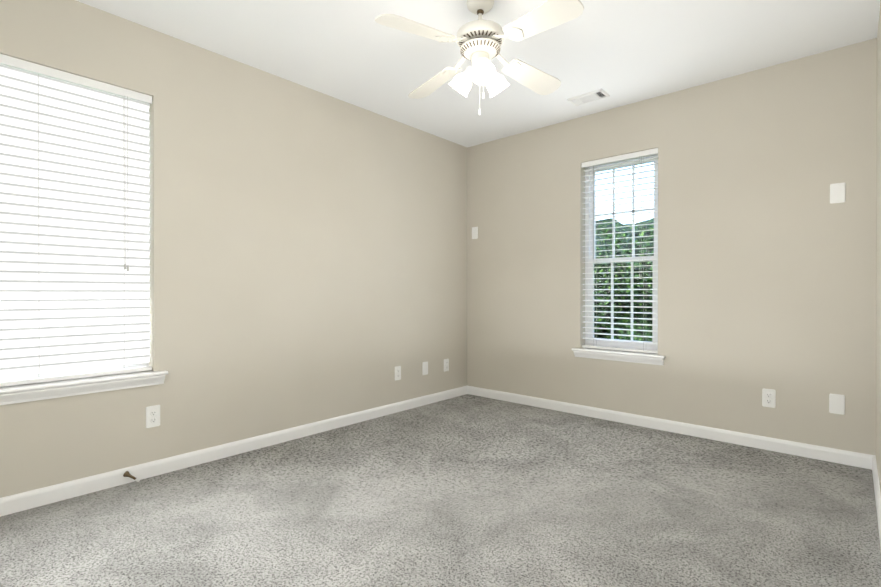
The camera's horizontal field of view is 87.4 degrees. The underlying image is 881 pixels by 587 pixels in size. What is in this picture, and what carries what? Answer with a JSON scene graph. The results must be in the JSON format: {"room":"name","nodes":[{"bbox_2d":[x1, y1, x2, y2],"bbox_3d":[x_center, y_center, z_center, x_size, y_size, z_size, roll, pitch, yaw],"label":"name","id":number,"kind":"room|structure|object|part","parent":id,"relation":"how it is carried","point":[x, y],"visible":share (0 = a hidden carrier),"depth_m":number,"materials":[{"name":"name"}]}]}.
{"room":"empty bedroom","nodes":[
{"label":"empty bedroom","id":0,"kind":"room"},
{"bbox_2d":[0,0,466,497],"bbox_3d":[-1.175,-0.230,3.077,0.150,2.440,4.450,0,0,42],"label":"wall","id":1,"kind":"structure","parent":0,"point":[308,256],"depth_m":2.95,"materials":[{"name":"paint"}]},
{"bbox_2d":[0,54,151,386],"bbox_3d":[-1.946,-0.331,2.223,0.140,1.510,0.950,0,0,42],"label":"window blind","id":2,"kind":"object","parent":1,"relation":"in","point":[73,291],"depth_m":2.29,"materials":[{"name":"white plastic"}]},
{"bbox_2d":[38,74,39,377],"bbox_3d":[-1.911,-0.321,2.192,0.002,1.450,0.002,0,0,42],"label":"blind cord","id":3,"kind":"object","parent":2,"relation":"hanging from","point":[38,74],"depth_m":2.19,"materials":[{"name":"white fabric"}]},
{"bbox_3d":[-1.975,-0.331,2.250,0.060,1.510,0.950,0,0,42],"label":"frame","id":4,"kind":"part","parent":2,"relation":"part of","materials":[{"name":"white plastic"}]},
{"bbox_3d":[-1.917,-0.333,2.197,0.062,1.502,0.942,0,0,42],"label":"window blind rails","id":5,"kind":"part","parent":2,"relation":"part of","materials":[{"name":"white plastic"}]},
{"bbox_2d":[124,315,124,368],"bbox_3d":[-1.681,-0.322,2.449,0.002,1.450,0.002,0,0,42],"label":"blind cord","id":6,"kind":"object","parent":2,"relation":"hanging from","point":[124,315],"depth_m":2.45,"materials":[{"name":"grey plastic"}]},
{"bbox_2d":[123,96,128,270],"bbox_3d":[-1.659,-0.584,2.434,0.012,0.925,0.024,0,0,42],"label":"blind cord","id":7,"kind":"object","parent":2,"relation":"hanging from","point":[127,268],"depth_m":2.44,"materials":[{"name":"white fabric"}]},
{"bbox_2d":[0,370,167,404],"bbox_3d":[-1.902,0.460,2.187,0.136,0.072,1.060,0,0,42],"label":"window sill","id":8,"kind":"structure","parent":1,"relation":"attached to","point":[13,394],"depth_m":2.26,"materials":[{"name":"white wood"}]},
{"bbox_2d":[123,471,139,481],"bbox_3d":[-1.622,0.956,2.418,0.070,0.058,0.066,0,0,42],"label":"door stop","id":9,"kind":"object","parent":1,"relation":"attached to","point":[126,474],"visible":0.96,"depth_m":2.41,"materials":[{"name":"brown metal"}]},
{"bbox_2d":[146,405,159,427],"bbox_3d":[-1.570,0.668,2.519,0.009,0.116,0.070,0,0,42],"label":"electrical outlet","id":10,"kind":"object","parent":1,"relation":"attached to","point":[152,416],"visible":1,"depth_m":2.52,"materials":[{"name":"white plastic"}]},
{"bbox_2d":[0,386,466,516],"bbox_3d":[-1.114,0.951,3.027,0.014,0.080,4.150,0,0,42],"label":"baseboard","id":11,"kind":"structure","parent":1,"relation":"attached to","point":[18,502],"depth_m":2.67,"materials":[{"name":"white"}]},
{"bbox_2d":[395,366,400,380],"bbox_3d":[-0.357,0.662,3.874,0.009,0.116,0.070,0,0,42],"label":"electrical outlet","id":12,"kind":"object","parent":1,"relation":"attached to","point":[397,372],"visible":1,"depth_m":3.87,"materials":[{"name":"white plastic"}]},
{"bbox_2d":[422,361,427,374],"bbox_3d":[-0.133,0.661,4.122,0.013,0.116,0.070,0,0,42],"label":"electrical outlet","id":13,"kind":"object","parent":1,"relation":"attached to","point":[424,368],"visible":1,"depth_m":4.12,"materials":[{"name":"white plastic"}]},
{"bbox_2d":[444,359,448,371],"bbox_3d":[0.057,0.666,4.336,0.009,0.116,0.070,0,0,42],"label":"electrical outlet","id":14,"kind":"object","parent":1,"relation":"attached to","point":[446,364],"visible":1,"depth_m":4.33,"materials":[{"name":"white plastic"}]},
{"bbox_2d":[0,394,880,586],"bbox_3d":[-0.020,1.054,2.048,3.250,0.120,4.450,0,0,42],"label":"floor","id":15,"kind":"structure","parent":0,"point":[467,490],"depth_m":2.07,"materials":[{"name":"carpet"}]},
{"bbox_2d":[76,0,880,147],"bbox_3d":[-0.020,-1.506,2.038,3.250,0.120,4.450,0,0,42],"label":"ceiling","id":16,"kind":"structure","parent":0,"point":[619,52],"depth_m":2.68,"materials":[{"name":"paint"}]},
{"bbox_2d":[375,0,583,115],"bbox_3d":[0.197,-1.167,2.281,0.867,0.560,0.867,0,0,8],"label":"fan","id":17,"kind":"object","parent":16,"relation":"hanging from","point":[479,41],"visible":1,"depth_m":2.21,"materials":[{"name":"white painted metal"},{"name":"painted wood"},{"name":"frosted glass"}]},
{"bbox_2d":[567,88,609,105],"bbox_3d":[1.088,-1.444,3.388,0.262,0.014,0.152,0,0,42],"label":"ceiling vent","id":18,"kind":"object","parent":16,"relation":"in","point":[591,96],"visible":1,"depth_m":3.37,"materials":[{"name":"white metal"}]},
{"bbox_2d":[467,38,876,454],"bbox_3d":[1.414,-0.232,3.645,2.950,2.440,0.150,0,0,42],"label":"wall","id":19,"kind":"structure","parent":0,"point":[766,264],"depth_m":3.12,"materials":[{"name":"paint"}]},
{"bbox_2d":[472,227,477,238],"bbox_3d":[0.334,-0.600,4.505,0.070,0.116,0.008,0,0,42],"label":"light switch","id":20,"kind":"object","parent":19,"relation":"attached to","point":[474,232],"visible":1,"depth_m":4.50,"materials":[{"name":"white plastic"}]},
{"bbox_2d":[571,348,665,364],"bbox_3d":[1.386,0.479,3.601,0.710,0.072,0.136,0,0,42],"label":"window sill","id":21,"kind":"structure","parent":19,"relation":"attached to","point":[633,357],"depth_m":3.54,"materials":[{"name":"white wood"}]},
{"bbox_2d":[582,148,657,353],"bbox_3d":[1.425,-0.319,3.641,0.600,1.525,0.140,0,0,42],"label":"window blinds","id":22,"kind":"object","parent":19,"relation":"in","point":[589,300],"depth_m":3.64,"materials":[{"name":"white plastic"}]},
{"bbox_2d":[593,166,593,258],"bbox_3d":[1.234,-0.310,3.719,0.006,1.465,0.016,0,0,42],"label":"blind cord","id":23,"kind":"object","parent":22,"relation":"hanging from","point":[593,166],"depth_m":3.71,"materials":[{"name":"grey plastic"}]},
{"bbox_2d":[596,228,596,345],"bbox_3d":[1.276,-0.310,3.765,0.002,1.465,0.002,0,0,42],"label":"blind cord","id":24,"kind":"object","parent":22,"relation":"hanging from","point":[596,252],"depth_m":3.77,"materials":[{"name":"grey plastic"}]},
{"bbox_3d":[1.399,-0.321,3.612,0.592,1.517,0.062,0,0,42],"label":"window blind rails","id":25,"kind":"part","parent":22,"relation":"part of","materials":[{"name":"white plastic"}]},
{"bbox_2d":[639,156,643,350],"bbox_3d":[1.511,-0.309,3.469,0.034,1.465,0.014,0,0,33],"label":"blind cord","id":26,"kind":"object","parent":22,"relation":"hanging from","point":[641,156],"depth_m":3.47,"materials":[{"name":"white fabric"}]},
{"bbox_2d":[467,386,874,469],"bbox_3d":[1.360,0.949,3.588,2.950,0.080,0.014,0,0,42],"label":"baseboard","id":27,"kind":"structure","parent":19,"relation":"attached to","point":[850,458],"depth_m":3.20,"materials":[{"name":"white wood"}]},
{"bbox_2d":[762,388,775,407],"bbox_3d":[2.091,0.661,2.935,0.070,0.116,0.009,0,0,42],"label":"electrical outlet","id":28,"kind":"object","parent":19,"relation":"attached to","point":[768,397],"visible":1,"depth_m":2.93,"materials":[{"name":"white plastic"}]},
{"bbox_2d":[829,393,844,414],"bbox_3d":[2.337,0.647,2.716,0.070,0.116,0.008,0,0,42],"label":"electrical outlet","id":29,"kind":"object","parent":19,"relation":"attached to","point":[836,403],"visible":1,"depth_m":2.71,"materials":[{"name":"white plastic"}]},
{"bbox_2d":[830,182,845,203],"bbox_3d":[2.337,-0.596,2.711,0.070,0.116,0.008,0,0,42],"label":"light switch","id":30,"kind":"object","parent":19,"relation":"attached to","point":[837,192],"visible":1,"depth_m":2.71,"materials":[{"name":"white plastic"}]},
{"bbox_2d":[876,1,880,491],"bbox_3d":[1.135,-0.222,1.009,0.150,2.440,4.450,0,0,42],"label":"wall","id":31,"kind":"structure","parent":0,"point":[878,321],"depth_m":2.35,"materials":[{"name":"paint"}]},
{"bbox_2d":[872,455,880,546],"bbox_3d":[1.074,0.958,1.068,0.014,0.080,4.150,0,0,42],"label":"baseboard","id":32,"kind":"structure","parent":31,"relation":"attached to","point":[876,486],"depth_m":2.16,"materials":[{"name":"white"}]},
{"bbox_3d":[0.265,4.085,4.589,80.000,0.200,80.000,0,0,42],"label":"lawn","id":33,"kind":"structure","parent":0,"visible":0},
{"bbox_2d":[594,218,653,341],"bbox_3d":[5.957,0.986,8.183,23.577,7.492,5.564,0,0,42],"label":"trees","id":34,"kind":"object","parent":33,"relation":"on","point":[625,276],"depth_m":8.98,"materials":[{"name":"green plant"}]}
]}

